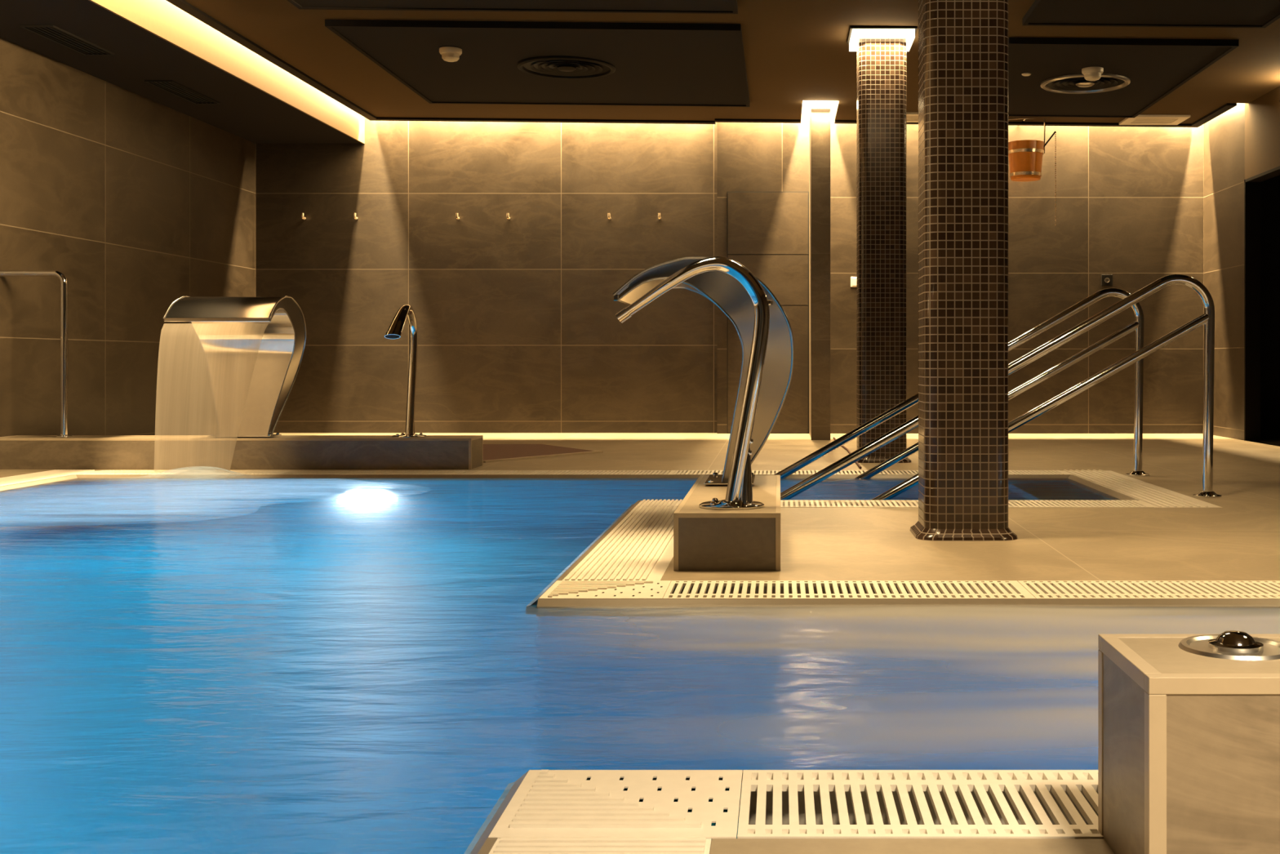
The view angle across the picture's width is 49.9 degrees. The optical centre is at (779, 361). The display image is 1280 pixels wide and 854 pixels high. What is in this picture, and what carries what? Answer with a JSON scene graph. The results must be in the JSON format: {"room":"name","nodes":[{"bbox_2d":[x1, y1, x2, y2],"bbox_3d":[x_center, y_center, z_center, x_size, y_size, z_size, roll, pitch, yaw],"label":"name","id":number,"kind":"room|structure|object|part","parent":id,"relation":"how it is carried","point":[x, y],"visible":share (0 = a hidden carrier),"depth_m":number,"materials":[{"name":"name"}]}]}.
{"room":"spa","nodes":[
{"label":"spa","id":0,"kind":"room"},
{"bbox_2d":[0,37,255,436],"bbox_3d":[-4.190,-0.662,4.385,0.100,3.050,12.770,0,0,0],"label":"wall","id":1,"kind":"structure","parent":0,"point":[143,205],"depth_m":8.40,"materials":[{"name":"tile"}]},
{"bbox_2d":[0,0,361,143],"bbox_3d":[-3.710,-1.780,4.385,0.860,0.115,12.770,0,0,0],"label":"ceiling","id":2,"kind":"structure","parent":0,"point":[245,111],"depth_m":8.02,"materials":[{"name":"black paint"}]},
{"bbox_2d":[19,24,115,55],"bbox_3d":[-3.800,-1.717,7.295,0.170,0.010,0.650,0,0,0],"label":"ceiling vent","id":3,"kind":"object","parent":2,"relation":"in","point":[52,33],"visible":1,"depth_m":7.27,"materials":[{"name":"metal"}]},
{"bbox_2d":[144,80,220,103],"bbox_3d":[-3.800,-1.717,8.700,0.170,0.010,0.720,0,0,0],"label":"ceiling vent","id":4,"kind":"object","parent":2,"relation":"in","point":[171,86],"visible":1,"depth_m":8.66,"materials":[{"name":"metal"}]},
{"bbox_2d":[255,117,716,432],"bbox_3d":[-2.365,-0.812,10.870,3.750,2.750,0.200,0,0,0],"label":"wall","id":5,"kind":"structure","parent":0,"point":[520,331],"depth_m":10.77,"materials":[{"name":"tile"}]},
{"bbox_2d":[88,0,364,143],"bbox_3d":[-3.285,-1.929,4.385,0.014,0.417,12.770,0,0,0],"label":"light","id":6,"kind":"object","parent":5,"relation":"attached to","point":[162,19],"depth_m":8.16,"materials":[{"name":"beige paint"}]},
{"bbox_2d":[301,213,306,219],"bbox_3d":[-3.750,-1.142,10.741,0.024,0.052,0.066,0,0,0],"label":"wall hook","id":7,"kind":"object","parent":5,"relation":"attached to","point":[302,214],"visible":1,"depth_m":10.71,"materials":[{"name":"metal"}]},
{"bbox_2d":[353,213,358,219],"bbox_3d":[-3.340,-1.142,10.741,0.024,0.052,0.066,0,0,0],"label":"wall hook","id":8,"kind":"object","parent":5,"relation":"attached to","point":[354,214],"visible":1,"depth_m":10.71,"materials":[{"name":"metal"}]},
{"bbox_2d":[607,213,611,219],"bbox_3d":[-1.342,-1.142,10.741,0.024,0.052,0.066,0,0,0],"label":"wall hook","id":9,"kind":"object","parent":5,"relation":"attached to","point":[609,217],"visible":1,"depth_m":10.71,"materials":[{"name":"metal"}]},
{"bbox_2d":[0,432,1279,853],"bbox_3d":[-0.410,1.238,4.370,7.460,1.350,12.800,0,0,0],"label":"floor","id":10,"kind":"structure","parent":0,"point":[1239,540],"depth_m":4.62,"materials":[{"name":"ceramic"}]},
{"bbox_2d":[0,435,483,469],"bbox_3d":[-2.876,0.481,7.260,2.530,0.163,0.283,0,0,0],"label":"ledge","id":11,"kind":"object","parent":10,"relation":"on","point":[16,451],"visible":0.98,"depth_m":7.12,"materials":[{"name":"stone"}]},
{"bbox_2d":[0,270,72,437],"bbox_3d":[-3.949,-0.043,7.240,0.378,0.885,0.080,0,0,0],"label":"grab rail","id":12,"kind":"object","parent":11,"relation":"attached to","point":[64,282],"visible":1,"depth_m":7.23,"materials":[{"name":"metal"}]},
{"bbox_2d":[163,296,306,436],"bbox_3d":[-2.835,0.027,7.151,0.539,0.740,0.580,0,0,0],"label":"fountain","id":13,"kind":"object","parent":11,"relation":"on","point":[253,348],"visible":1,"depth_m":7.24,"materials":[{"name":"metal"}]},
{"bbox_3d":[-2.835,0.392,7.230,0.330,0.006,0.160,0,0,0],"label":"plate","id":14,"kind":"part","parent":13,"relation":"part of","materials":[{"name":"metal"}]},
{"bbox_3d":[-2.639,0.028,7.150,0.139,0.733,0.573,0,0,0],"label":"plate","id":15,"kind":"part","parent":13,"relation":"part of","materials":[{"name":"metal"}]},
{"bbox_2d":[384,304,426,437],"bbox_3d":[-1.972,0.049,7.155,0.184,0.703,0.442,0,0,0],"label":"jet","id":16,"kind":"object","parent":11,"relation":"on","point":[394,331],"visible":1,"depth_m":7.27,"materials":[{"name":"metal"}]},
{"bbox_2d":[483,444,603,462],"bbox_3d":[-1.845,0.557,8.365,1.510,0.012,1.570,0,0,0],"label":"floor mat","id":17,"kind":"object","parent":10,"relation":"on","point":[491,452],"visible":0.55,"depth_m":8.36,"materials":[{"name":"tile"}]},
{"bbox_2d":[538,580,671,598],"bbox_3d":[-0.424,0.560,3.363,0.293,0.006,0.264,0,0,0],"label":"grate","id":18,"kind":"object","parent":10,"relation":"on","point":[560,588],"visible":1,"depth_m":3.35,"materials":[{"name":"white plastic"}]},
{"bbox_2d":[488,769,742,838],"bbox_3d":[-0.198,0.560,1.742,0.293,0.006,0.264,0,0,0],"label":"tile","id":19,"kind":"object","parent":10,"relation":"on","point":[547,803],"visible":1,"depth_m":1.72,"materials":[{"name":"beige tile"}]},
{"bbox_2d":[0,477,1279,853],"bbox_3d":[-0.090,0.577,2.390,6.820,0.001,8.780,0,0,0],"label":"pool water","id":20,"kind":"object","parent":10,"relation":"in","point":[188,665],"visible":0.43,"depth_m":2.51,"materials":[{"name":"blue liquid"}]},
{"bbox_2d":[169,467,219,475],"bbox_3d":[-2.350,0.543,6.197,2.300,0.060,1.127,0,0,0],"label":"foam","id":21,"kind":"object","parent":20,"relation":"on","point":[196,473],"visible":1,"depth_m":6.61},
{"bbox_2d":[0,474,1279,853],"bbox_3d":[-0.096,0.603,2.396,6.832,0.081,8.792,0,0,0],"label":"trim","id":22,"kind":"structure","parent":10,"relation":"on","point":[484,845],"depth_m":3.23,"materials":[{"name":"tile"}]},
{"bbox_2d":[673,475,780,570],"bbox_3d":[-0.141,0.485,4.285,0.288,0.156,1.233,0,0,0],"label":"stone plinth","id":23,"kind":"object","parent":10,"relation":"on","point":[704,539],"visible":0.98,"depth_m":3.67,"materials":[{"name":"stone"}]},
{"bbox_2d":[615,256,773,509],"bbox_3d":[-0.240,0.055,3.840,0.442,0.703,0.184,0,0,0],"label":"spout","id":24,"kind":"object","parent":23,"relation":"on","point":[739,495],"visible":1,"depth_m":3.82,"materials":[{"name":"metal"}]},
{"bbox_2d":[613,256,794,484],"bbox_3d":[-0.244,0.034,4.620,0.580,0.740,0.539,0,0,0],"label":"fountain","id":25,"kind":"object","parent":23,"relation":"on","point":[723,290],"visible":0.72,"depth_m":4.38,"materials":[{"name":"metal"}]},
{"bbox_3d":[-0.165,0.399,4.620,0.160,0.006,0.330,0,0,0],"label":"plate","id":26,"kind":"part","parent":25,"relation":"part of","materials":[{"name":"metal"}]},
{"bbox_2d":[808,108,830,439],"bbox_3d":[0.295,-0.767,10.232,0.139,2.660,0.893,0,0,0],"label":"tiled pillar","id":27,"kind":"structure","parent":10,"relation":"on","point":[819,118],"depth_m":9.79,"materials":[{"name":"tile"}]},
{"bbox_2d":[804,100,836,108],"bbox_3d":[0.295,-1.849,9.790,0.250,0.075,0.120,0,0,0],"label":"lamp","id":28,"kind":"object","parent":27,"relation":"attached to","point":[808,104],"visible":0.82,"depth_m":9.74,"materials":[{"name":"metal"}]},
{"bbox_2d":[832,436,862,468],"bbox_3d":[0.420,0.556,8.550,0.034,0.012,2.800,0,0,-1],"label":"cable","id":29,"kind":"object","parent":10,"relation":"on","point":[833,437],"visible":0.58,"depth_m":8.38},
{"bbox_2d":[854,38,911,462],"bbox_3d":[0.577,-0.648,7.735,0.324,2.422,0.324,0,0,0],"label":"column","id":30,"kind":"structure","parent":10,"relation":"on","point":[881,63],"depth_m":7.60,"materials":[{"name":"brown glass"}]},
{"bbox_3d":[0.577,0.546,7.735,0.324,0.034,0.324,0,0,0],"label":"skirting","id":31,"kind":"part","parent":30,"relation":"part of","materials":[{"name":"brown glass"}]},
{"bbox_2d":[773,288,1150,478],"bbox_3d":[0.744,0.204,6.750,2.173,1.138,0.116,0,0,0],"label":"pool handrail","id":32,"kind":"object","parent":10,"relation":"on","point":[1138,325],"visible":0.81,"depth_m":6.73,"materials":[{"name":"metal"}]},
{"bbox_3d":[0.959,0.270,6.750,1.660,0.951,0.038,0,0,0],"label":"rail","id":33,"kind":"part","parent":32,"relation":"part of","materials":[{"name":"metal"}]},
{"bbox_2d":[910,0,1017,540],"bbox_3d":[0.596,-0.648,4.445,0.324,2.422,0.324,0,0,0],"label":"column","id":34,"kind":"structure","parent":10,"relation":"on","point":[963,44],"depth_m":4.31,"materials":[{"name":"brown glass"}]},
{"bbox_3d":[0.596,0.546,4.445,0.324,0.034,0.324,0,0,0],"label":"skirting","id":35,"kind":"part","parent":34,"relation":"part of","materials":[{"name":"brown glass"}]},
{"bbox_2d":[780,274,1222,499],"bbox_3d":[0.756,0.204,5.690,2.173,1.138,0.116,0,0,0],"label":"pool handrail","id":36,"kind":"object","parent":10,"relation":"on","point":[1207,318],"visible":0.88,"depth_m":5.67,"materials":[{"name":"metal"}]},
{"bbox_3d":[0.971,0.270,5.690,1.660,0.951,0.038,0,0,0],"label":"rail","id":37,"kind":"part","parent":36,"relation":"part of","materials":[{"name":"metal"}]},
{"bbox_2d":[1097,630,1279,853],"bbox_3d":[0.742,0.435,1.521,0.720,0.256,0.225,0,0,0],"label":"stone block","id":38,"kind":"object","parent":10,"relation":"on","point":[1188,744],"depth_m":1.41,"materials":[{"name":"stone"}]},
{"bbox_3d":[0.520,0.317,1.555,0.126,0.020,0.126,0,0,0],"label":"push button","id":39,"kind":"part","parent":38,"relation":"part of","materials":[{"name":"silver metal"}]},
{"bbox_2d":[184,0,1279,124],"bbox_3d":[0.060,-1.894,4.327,6.520,0.130,12.655,0,0,0],"label":"ceiling","id":40,"kind":"structure","parent":0,"point":[795,51],"depth_m":8.27,"materials":[{"name":"brown paint"}]},
{"bbox_2d":[293,0,737,11],"bbox_3d":[-1.375,-1.865,5.190,2.310,0.055,3.980,0,0,0],"label":"ceiling panel","id":41,"kind":"object","parent":40,"relation":"attached to","point":[613,5],"visible":1,"depth_m":7.06,"materials":[{"name":"brown paint"}]},
{"bbox_2d":[287,0,737,13],"bbox_3d":[-1.375,-1.846,5.190,2.310,0.032,3.980,0,0,0],"label":"trim","id":42,"kind":"structure","parent":41,"relation":"attached to","point":[734,3],"depth_m":7.15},
{"bbox_2d":[324,19,749,105],"bbox_3d":[-1.365,-1.865,8.670,2.300,0.055,2.260,0,0,0],"label":"ceiling panel","id":43,"kind":"object","parent":40,"relation":"attached to","point":[704,68],"visible":0.79,"depth_m":8.36,"materials":[{"name":"brown paint"}]},
{"bbox_2d":[439,46,462,62],"bbox_3d":[-1.955,-1.820,8.100,0.132,0.072,0.132,0,0,0],"label":"smoke detector","id":44,"kind":"object","parent":43,"relation":"attached to","point":[449,54],"visible":1,"depth_m":8.06,"materials":[{"name":"white plastic"}]},
{"bbox_2d":[324,25,749,106],"bbox_3d":[-1.365,-1.846,8.670,2.300,0.031,2.260,0,0,0],"label":"trim","id":45,"kind":"structure","parent":43,"relation":"attached to","point":[331,28],"depth_m":7.85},
{"bbox_2d":[517,55,615,79],"bbox_3d":[-1.335,-1.837,8.550,0.610,0.024,0.610,0,0,0],"label":"ceiling vent","id":46,"kind":"object","parent":43,"relation":"attached to","point":[557,67],"visible":1,"depth_m":8.54,"materials":[{"name":"metal"}]},
{"bbox_2d":[847,26,917,51],"bbox_3d":[0.577,-1.828,7.735,0.370,0.059,0.370,0,0,0],"label":"lamp","id":47,"kind":"object","parent":40,"relation":"attached to","point":[855,32],"visible":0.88,"depth_m":7.56,"materials":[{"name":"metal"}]},
{"bbox_2d":[906,111,918,122],"bbox_3d":[0.980,-1.845,10.300,0.400,0.018,0.340,0,0,0],"label":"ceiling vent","id":48,"kind":"object","parent":40,"relation":"in","point":[912,117],"visible":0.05,"depth_m":10.26,"materials":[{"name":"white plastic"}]},
{"bbox_2d":[1008,37,1238,116],"bbox_3d":[1.965,-1.829,8.925,1.310,0.044,2.290,0,0,0],"label":"ceiling panel","id":49,"kind":"object","parent":40,"relation":"attached to","point":[1152,72],"visible":0.64,"depth_m":8.45,"materials":[{"name":"brown paint"}]},
{"bbox_2d":[1022,72,1031,75],"bbox_3d":[1.560,-1.813,8.620,0.060,0.010,0.060,0,0,0],"label":"light","id":50,"kind":"object","parent":49,"relation":"attached to","point":[1026,73],"visible":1,"depth_m":8.60,"materials":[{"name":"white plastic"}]},
{"bbox_2d":[1040,73,1130,93],"bbox_3d":[1.985,-1.802,8.860,0.570,0.024,0.570,0,0,0],"label":"ceiling vent","id":51,"kind":"object","parent":49,"relation":"attached to","point":[1071,83],"visible":0.94,"depth_m":8.88,"materials":[{"name":"metal"}]},
{"bbox_2d":[1081,66,1103,81],"bbox_3d":[1.940,-1.778,8.450,0.132,0.072,0.132,0,0,0],"label":"smoke detector","id":52,"kind":"object","parent":49,"relation":"attached to","point":[1091,73],"visible":1,"depth_m":8.41,"materials":[{"name":"white plastic"}]},
{"bbox_2d":[1008,42,1238,117],"bbox_3d":[1.965,-1.810,8.925,1.310,0.021,2.290,0,0,0],"label":"trim","id":53,"kind":"structure","parent":49,"relation":"attached to","point":[1010,44],"depth_m":7.92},
{"bbox_2d":[1022,0,1279,26],"bbox_3d":[1.965,-1.829,5.280,1.310,0.044,4.160,0,0,0],"label":"ceiling panel","id":54,"kind":"object","parent":40,"relation":"attached to","point":[1184,12],"visible":1,"depth_m":7.08,"materials":[{"name":"brown paint"}]},
{"bbox_2d":[1022,0,1279,28],"bbox_3d":[1.965,-1.810,5.280,1.310,0.021,4.160,0,0,0],"label":"trim","id":55,"kind":"structure","parent":54,"relation":"attached to","point":[1040,2],"depth_m":7.33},
{"bbox_2d":[1119,115,1191,124],"bbox_3d":[2.830,-1.826,10.300,0.450,0.018,0.340,0,0,0],"label":"ceiling vent","id":56,"kind":"object","parent":40,"relation":"in","point":[1140,119],"visible":0.91,"depth_m":10.27,"materials":[{"name":"white plastic"}]},
{"bbox_2d":[716,100,1203,433],"bbox_3d":[1.465,-0.812,10.825,3.910,2.750,0.290,0,0,0],"label":"wall","id":57,"kind":"structure","parent":0,"point":[1129,201],"depth_m":10.68,"materials":[{"name":"tile"}]},
{"bbox_2d":[165,0,1236,127],"bbox_3d":[0.020,-1.857,4.327,6.440,0.085,12.655,0,0,0],"label":"trim","id":58,"kind":"structure","parent":57,"relation":"attached to","point":[183,5],"depth_m":10.49,"materials":[{"name":"paint"}]},
{"bbox_2d":[727,191,808,433],"bbox_3d":[-0.090,-0.385,10.680,0.644,1.895,0.008,0,0,0],"label":"door","id":59,"kind":"structure","parent":57,"relation":"in","point":[768,232],"depth_m":10.68,"materials":[{"name":"stone"}]},
{"bbox_3d":[-0.092,-1.083,10.678,0.628,0.484,0.003,0,0,0],"label":"panel","id":60,"kind":"part","parent":59,"relation":"part of","materials":[{"name":"tile"}]},
{"bbox_3d":[-0.092,-0.639,10.678,0.628,0.392,0.003,0,0,0],"label":"panel","id":61,"kind":"part","parent":59,"relation":"part of","materials":[{"name":"stone"}]},
{"bbox_3d":[-0.092,0.060,10.678,0.628,0.994,0.003,0,0,0],"label":"panel","id":62,"kind":"part","parent":59,"relation":"part of","materials":[{"name":"stone"}]},
{"bbox_2d":[850,276,856,287],"bbox_3d":[0.595,-0.624,10.673,0.080,0.080,0.014,0,0,0],"label":"light switch","id":63,"kind":"object","parent":57,"relation":"attached to","point":[853,279],"visible":0.58,"depth_m":10.67,"materials":[{"name":"white plastic"}]},
{"bbox_2d":[1008,118,1056,225],"bbox_3d":[1.854,-1.448,10.425,0.323,0.828,0.406,0,0,-34],"label":"bucket","id":64,"kind":"object","parent":57,"relation":"attached to","point":[1025,157],"visible":0.98,"depth_m":10.26,"materials":[{"name":"orange wood"}]},
{"bbox_3d":[2.045,-1.682,10.355,0.110,0.137,0.012,0,0,6],"label":"pull arm","id":65,"kind":"part","parent":64,"relation":"part of","materials":[{"name":"metal"}]},
{"bbox_3d":[2.095,-1.388,10.350,0.008,0.710,0.007,0,0,0],"label":"pull chain","id":66,"kind":"part","parent":64,"relation":"part of","materials":[{"name":"metal"}]},
{"bbox_2d":[1101,274,1112,285],"bbox_3d":[2.563,-0.637,10.672,0.090,0.090,0.016,0,0,0],"label":"wall socket","id":67,"kind":"object","parent":57,"relation":"attached to","point":[1106,279],"visible":1,"depth_m":10.67,"materials":[{"name":"metal"}]},
{"bbox_2d":[1104,277,1110,282],"bbox_3d":[2.563,-0.637,10.666,0.040,0.040,0.004,0,0,0],"label":"outlet","id":68,"kind":"object","parent":67,"relation":"attached to","point":[1106,279],"depth_m":10.67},
{"bbox_2d":[1203,85,1279,439],"bbox_3d":[3.370,-0.812,4.385,0.100,2.750,12.770,0,0,0],"label":"wall","id":69,"kind":"structure","parent":0,"point":[1224,135],"depth_m":10.04,"materials":[{"name":"tile"}]},
{"bbox_2d":[1244,165,1279,440],"bbox_3d":[3.370,-0.367,9.140,0.108,1.860,1.180,0,0,0],"label":"trim","id":70,"kind":"structure","parent":69,"relation":"attached to","point":[1252,184],"depth_m":9.71,"materials":[{"name":"black"}]},
{"bbox_2d":[1248,175,1279,446],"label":"door","id":71,"kind":"structure","parent":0,"point":[1270,188],"depth_m":10.03,"materials":[{"name":"black"}]},
{"bbox_3d":[-0.222,0.763,2.522,7.085,0.200,9.045,0,0,0],"label":"floor","id":72,"kind":"structure","parent":0,"visible":0},
{"bbox_2d":[0,469,99,486],"bbox_3d":[-3.632,0.611,2.522,0.264,0.105,9.044,0,0,0],"label":"coping","id":73,"kind":"object","parent":72,"relation":"on","point":[5,481],"visible":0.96,"depth_m":6.68,"materials":[{"name":"beige stone"}]},
{"bbox_2d":[79,470,1068,474],"bbox_3d":[-1.026,0.612,6.912,4.947,0.102,0.263,0,0,0],"label":"grate","id":74,"kind":"object","parent":72,"relation":"on","point":[100,472],"visible":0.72,"depth_m":6.91,"materials":[{"name":"white plastic"}]},
{"bbox_3d":[-3.006,0.566,6.912,0.987,0.009,0.263,0,0,0],"label":"grate panel","id":75,"kind":"part","parent":74,"relation":"part of","materials":[{"name":"white plastic"}]},
{"bbox_3d":[-2.017,0.566,6.912,0.987,0.009,0.263,0,0,0],"label":"grate panel","id":76,"kind":"part","parent":74,"relation":"part of","materials":[{"name":"white plastic"}]},
{"bbox_3d":[-1.028,0.566,6.912,0.987,0.009,0.263,0,0,0],"label":"grate panel","id":77,"kind":"part","parent":74,"relation":"part of","materials":[{"name":"white plastic"}]},
{"bbox_3d":[-0.038,0.566,6.912,0.987,0.009,0.263,0,0,0],"label":"grate panel","id":78,"kind":"part","parent":74,"relation":"part of","materials":[{"name":"white plastic"}]},
{"bbox_3d":[-1.026,0.617,6.912,4.947,0.093,0.261,0,0,0],"label":"support rail","id":79,"kind":"part","parent":74,"relation":"part of","materials":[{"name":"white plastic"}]},
{"bbox_3d":[0.951,0.566,6.912,0.987,0.009,0.263,0,0,0],"label":"grate panel","id":80,"kind":"part","parent":74,"relation":"part of","materials":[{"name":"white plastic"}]},
{"bbox_2d":[488,837,711,853],"bbox_3d":[-0.212,0.611,-0.195,0.264,0.105,3.609,0,0,0],"label":"coping","id":81,"kind":"object","parent":72,"relation":"on","point":[503,845],"visible":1,"depth_m":1.57,"materials":[{"name":"beige stone"}]},
{"bbox_2d":[562,506,677,590],"bbox_3d":[-0.440,0.611,4.380,0.264,0.105,1.769,0,0,0],"label":"grate","id":82,"kind":"object","parent":72,"relation":"on","point":[640,547],"visible":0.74,"depth_m":4.03,"materials":[{"name":"white plastic"}]},
{"bbox_2d":[634,499,682,507],"bbox_3d":[-0.429,0.611,5.397,0.284,0.105,0.264,0,0,0],"label":"coping","id":83,"kind":"object","parent":72,"relation":"on","point":[643,503],"visible":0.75,"depth_m":5.39,"materials":[{"name":"white plastic"}]},
{"bbox_2d":[737,769,1103,838],"bbox_3d":[1.610,0.612,1.742,3.320,0.102,0.263,0,0,0],"label":"grate","id":84,"kind":"object","parent":72,"relation":"on","point":[775,803],"visible":0.61,"depth_m":1.77,"materials":[{"name":"white plastic"}]},
{"bbox_3d":[1.610,0.617,1.742,3.320,0.093,0.261,0,0,0],"label":"support rail","id":85,"kind":"part","parent":84,"relation":"part of","materials":[{"name":"white plastic"}]},
{"bbox_2d":[780,499,1153,507],"bbox_3d":[0.580,0.612,5.397,1.734,0.102,0.263,0,0,0],"label":"grate","id":86,"kind":"object","parent":72,"relation":"on","point":[784,503],"visible":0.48,"depth_m":5.40,"materials":[{"name":"white plastic"}]},
{"bbox_3d":[0.580,0.617,5.397,1.734,0.093,0.261,0,0,0],"label":"support rail","id":87,"kind":"part","parent":86,"relation":"part of","materials":[{"name":"white plastic"}]},
{"bbox_3d":[0.145,0.566,5.397,0.865,0.009,0.263,0,0,0],"label":"grate panel","id":88,"kind":"part","parent":86,"relation":"part of","materials":[{"name":"white plastic"}]},
{"bbox_3d":[1.012,0.566,5.397,0.865,0.009,0.263,0,0,0],"label":"grate panel","id":89,"kind":"part","parent":86,"relation":"part of","materials":[{"name":"white plastic"}]},
{"bbox_2d":[662,580,1279,598],"bbox_3d":[1.496,0.612,3.362,3.547,0.102,0.263,0,0,0],"label":"grate","id":90,"kind":"object","parent":72,"relation":"on","point":[677,588],"visible":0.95,"depth_m":3.38,"materials":[{"name":"white plastic"}]},
{"bbox_3d":[1.496,0.617,3.362,3.547,0.093,0.261,0,0,0],"label":"support rail","id":91,"kind":"part","parent":90,"relation":"part of","materials":[{"name":"white plastic"}]},
{"bbox_3d":[0.165,0.566,3.362,0.885,0.009,0.263,0,0,0],"label":"grate panel","id":92,"kind":"part","parent":90,"relation":"part of","materials":[{"name":"white plastic"}]},
{"bbox_3d":[1.052,0.566,3.362,0.885,0.009,0.263,0,0,0],"label":"grate panel","id":93,"kind":"part","parent":90,"relation":"part of","materials":[{"name":"white plastic"}]},
{"bbox_2d":[1060,469,1222,507],"bbox_3d":[1.579,0.611,6.155,0.264,0.105,1.779,0,0,0],"label":"coping","id":94,"kind":"object","parent":72,"relation":"on","point":[1156,496],"visible":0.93,"depth_m":5.93,"materials":[{"name":"beige tile"}]}
]}

